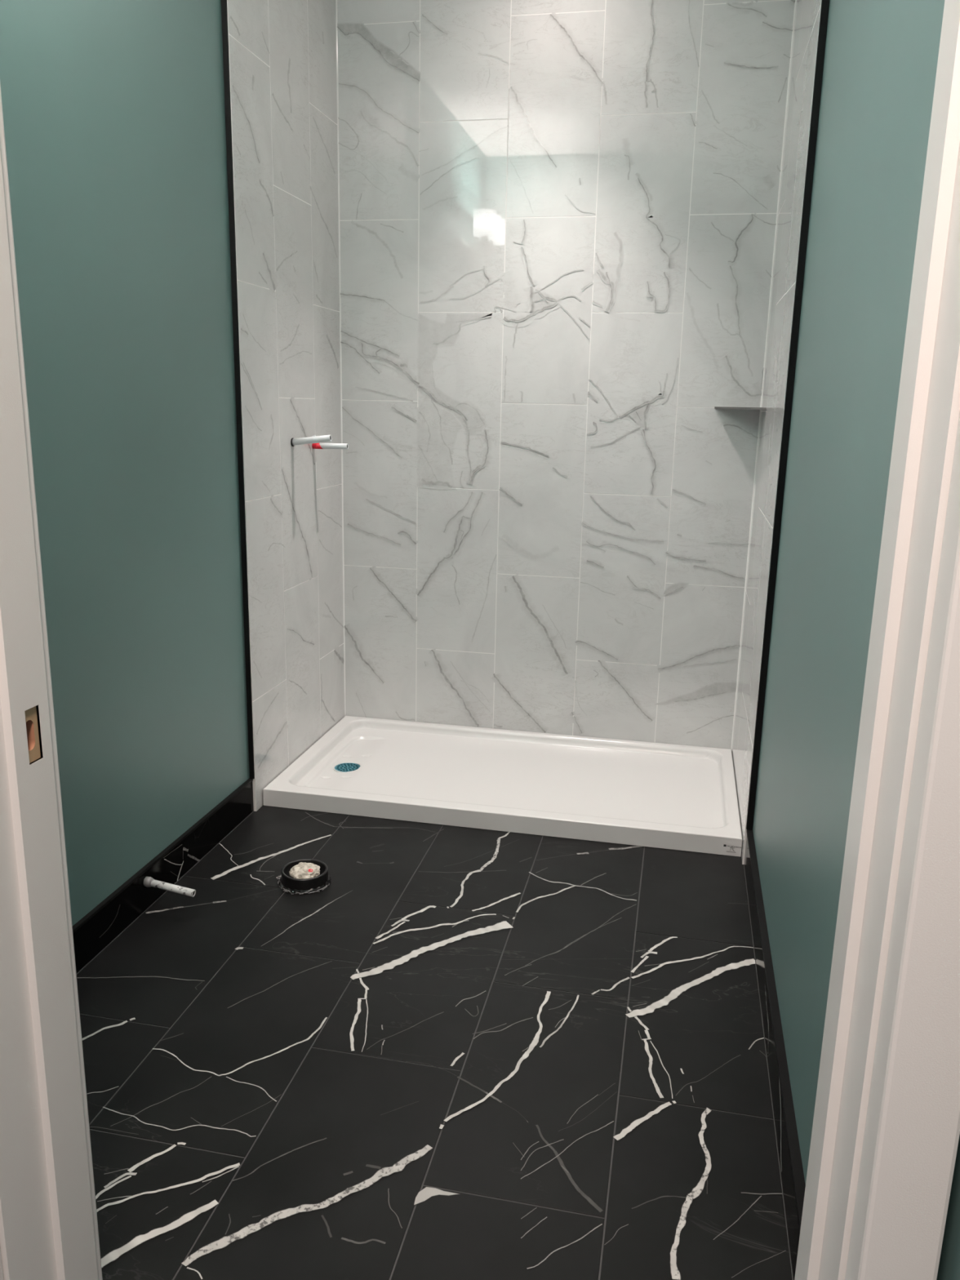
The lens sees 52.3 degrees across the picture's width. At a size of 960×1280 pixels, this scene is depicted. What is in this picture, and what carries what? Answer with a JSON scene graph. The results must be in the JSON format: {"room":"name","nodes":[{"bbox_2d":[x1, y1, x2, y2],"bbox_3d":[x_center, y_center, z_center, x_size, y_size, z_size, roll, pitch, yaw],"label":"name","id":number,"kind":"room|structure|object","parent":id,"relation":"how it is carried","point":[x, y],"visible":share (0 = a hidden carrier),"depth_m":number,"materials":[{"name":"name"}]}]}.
{"room":"bathroom","nodes":[
{"label":"bathroom","id":0,"kind":"room"},
{"bbox_2d":[0,0,249,925],"bbox_3d":[-0.948,-0.549,1.867,0.120,2.710,1.915,4,14,11],"label":"wall","id":1,"kind":"structure","parent":0,"point":[113,111],"depth_m":2.27,"materials":[{"name":"teal paint"}]},
{"bbox_2d":[72,777,253,974],"bbox_3d":[-0.897,0.687,2.215,0.012,0.114,1.774,4,14,11],"label":"baseboard","id":2,"kind":"structure","parent":1,"relation":"attached to","point":[107,921],"depth_m":2.50,"materials":[{"name":"black stone"}]},
{"bbox_2d":[143,876,195,897],"bbox_3d":[-0.775,0.616,2.443,0.135,0.036,0.027,4,14,11],"label":"supply pipe","id":3,"kind":"object","parent":1,"relation":"attached to","point":[148,882],"visible":1,"depth_m":2.44,"materials":[{"name":"white"}]},
{"bbox_2d":[226,0,344,811],"bbox_3d":[-0.647,-0.858,3.174,0.121,2.670,0.852,4,14,11],"label":"tiled wall","id":4,"kind":"structure","parent":0,"point":[282,53],"depth_m":3.10,"materials":[{"name":"white tile"}]},
{"bbox_2d":[221,0,254,778],"bbox_3d":[-0.684,-0.812,2.745,0.015,2.560,0.004,4,14,11],"label":"trim","id":5,"kind":"structure","parent":4,"relation":"attached to","point":[224,2],"depth_m":2.75,"materials":[{"name":"black metal"}]},
{"bbox_2d":[290,434,332,446],"bbox_3d":[-0.542,-0.641,3.138,0.132,0.041,0.028,4,14,11],"label":"pipe","id":6,"kind":"object","parent":4,"relation":"attached to","point":[323,438],"visible":1,"depth_m":3.13,"materials":[{"name":"white"}]},
{"bbox_2d":[311,442,348,449],"bbox_3d":[-0.508,-0.658,3.317,0.124,0.022,0.022,4,14,11],"label":"pipe","id":7,"kind":"object","parent":4,"relation":"attached to","point":[315,446],"visible":0.98,"depth_m":3.31,"materials":[{"name":"white"}]},
{"bbox_2d":[76,764,792,1279],"bbox_3d":[-0.414,0.925,1.623,4.182,0.061,4.672,4,14,11],"label":"floor","id":8,"kind":"structure","parent":0,"point":[468,1053],"depth_m":1.91,"materials":[{"name":"black tile"}]},
{"bbox_2d":[276,858,330,894],"bbox_3d":[-0.475,0.633,2.622,0.151,0.040,0.142,4,14,11],"label":"flange","id":9,"kind":"object","parent":8,"relation":"on","point":[288,884],"visible":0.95,"depth_m":2.58,"materials":[{"name":"black plastic"}]},
{"bbox_2d":[288,862,319,879],"bbox_3d":[-0.469,0.623,2.618,0.083,0.046,0.087,4,14,11],"label":"rag","id":10,"kind":"object","parent":9,"relation":"in","point":[302,870],"visible":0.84,"depth_m":2.60,"materials":[{"name":"white fabric"}]},
{"bbox_2d":[262,715,742,856],"bbox_3d":[0.113,0.473,3.339,1.477,0.079,0.780,4,14,11],"label":"shower tray","id":11,"kind":"object","parent":8,"relation":"on","point":[651,794],"visible":1,"depth_m":3.27,"materials":[{"name":"white plastic"}]},
{"bbox_2d":[335,0,795,751],"bbox_3d":[0.231,-0.908,3.459,2.182,2.710,0.124,4,14,11],"label":"wall","id":12,"kind":"structure","parent":0,"point":[557,219],"depth_m":3.37,"materials":[{"name":"white tile"}]},
{"bbox_2d":[731,0,822,864],"bbox_3d":[0.918,-0.748,2.854,0.120,2.670,0.830,4,14,11],"label":"tiled wall","id":13,"kind":"structure","parent":0,"point":[807,12],"depth_m":2.80,"materials":[{"name":"white tile"}]},
{"bbox_2d":[714,406,766,409],"bbox_3d":[0.843,-0.753,3.175,0.152,0.007,0.244,4,14,11],"label":"corner shelf","id":14,"kind":"object","parent":13,"relation":"attached to","point":[715,407],"visible":1,"depth_m":3.16,"materials":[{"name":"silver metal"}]},
{"bbox_2d":[746,0,829,829],"bbox_3d":[0.785,-0.711,2.453,0.017,2.560,0.004,4,14,11],"label":"trim","id":15,"kind":"structure","parent":13,"relation":"attached to","point":[824,3],"depth_m":2.47,"materials":[{"name":"black metal"}]},
{"bbox_2d":[752,0,959,1279],"bbox_3d":[0.638,-0.417,1.458,0.120,2.710,2.102,4,14,11],"label":"wall","id":16,"kind":"structure","parent":0,"point":[881,60],"depth_m":1.63,"materials":[{"name":"teal paint"}]},
{"bbox_2d":[743,829,805,1279],"bbox_3d":[0.577,0.787,1.921,0.016,0.110,1.774,4,14,11],"label":"baseboard","id":17,"kind":"structure","parent":16,"relation":"attached to","point":[790,1164],"depth_m":1.80,"materials":[{"name":"black stone"}]},
{"bbox_2d":[844,411,959,1279],"bbox_3d":[0.351,0.040,0.695,0.059,2.128,0.048,4,14,11],"label":"door frame","id":18,"kind":"structure","parent":16,"relation":"attached to","point":[912,1134],"depth_m":0.73,"materials":[{"name":"white paint"}]},
{"bbox_3d":[-0.387,-0.297,0.870,1.640,2.670,0.134,4,14,11],"label":"wall door","id":19,"kind":"structure","parent":0,"visible":0},
{"bbox_2d":[0,1248,4,1279],"bbox_3d":[-0.534,-0.021,0.872,0.059,2.128,0.048,4,14,11],"label":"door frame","id":20,"kind":"structure","parent":19,"relation":"attached to","point":[2,1277],"depth_m":1.05,"materials":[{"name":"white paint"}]},
{"bbox_2d":[0,84,102,1279],"bbox_3d":[-0.488,-0.058,1.028,0.057,2.128,0.016,4,14,11],"label":"door frame","id":21,"kind":"structure","parent":19,"relation":"attached to","point":[2,143],"depth_m":1.04,"materials":[{"name":"white paint"}]},
{"bbox_2d":[0,0,959,1279],"bbox_3d":[-0.073,0.004,0.874,0.917,2.096,0.134,4,14,11],"label":"door frame","id":22,"kind":"structure","parent":19,"relation":"attached to","point":[46,1226],"depth_m":0.92,"materials":[{"name":"white paint"}]}
]}

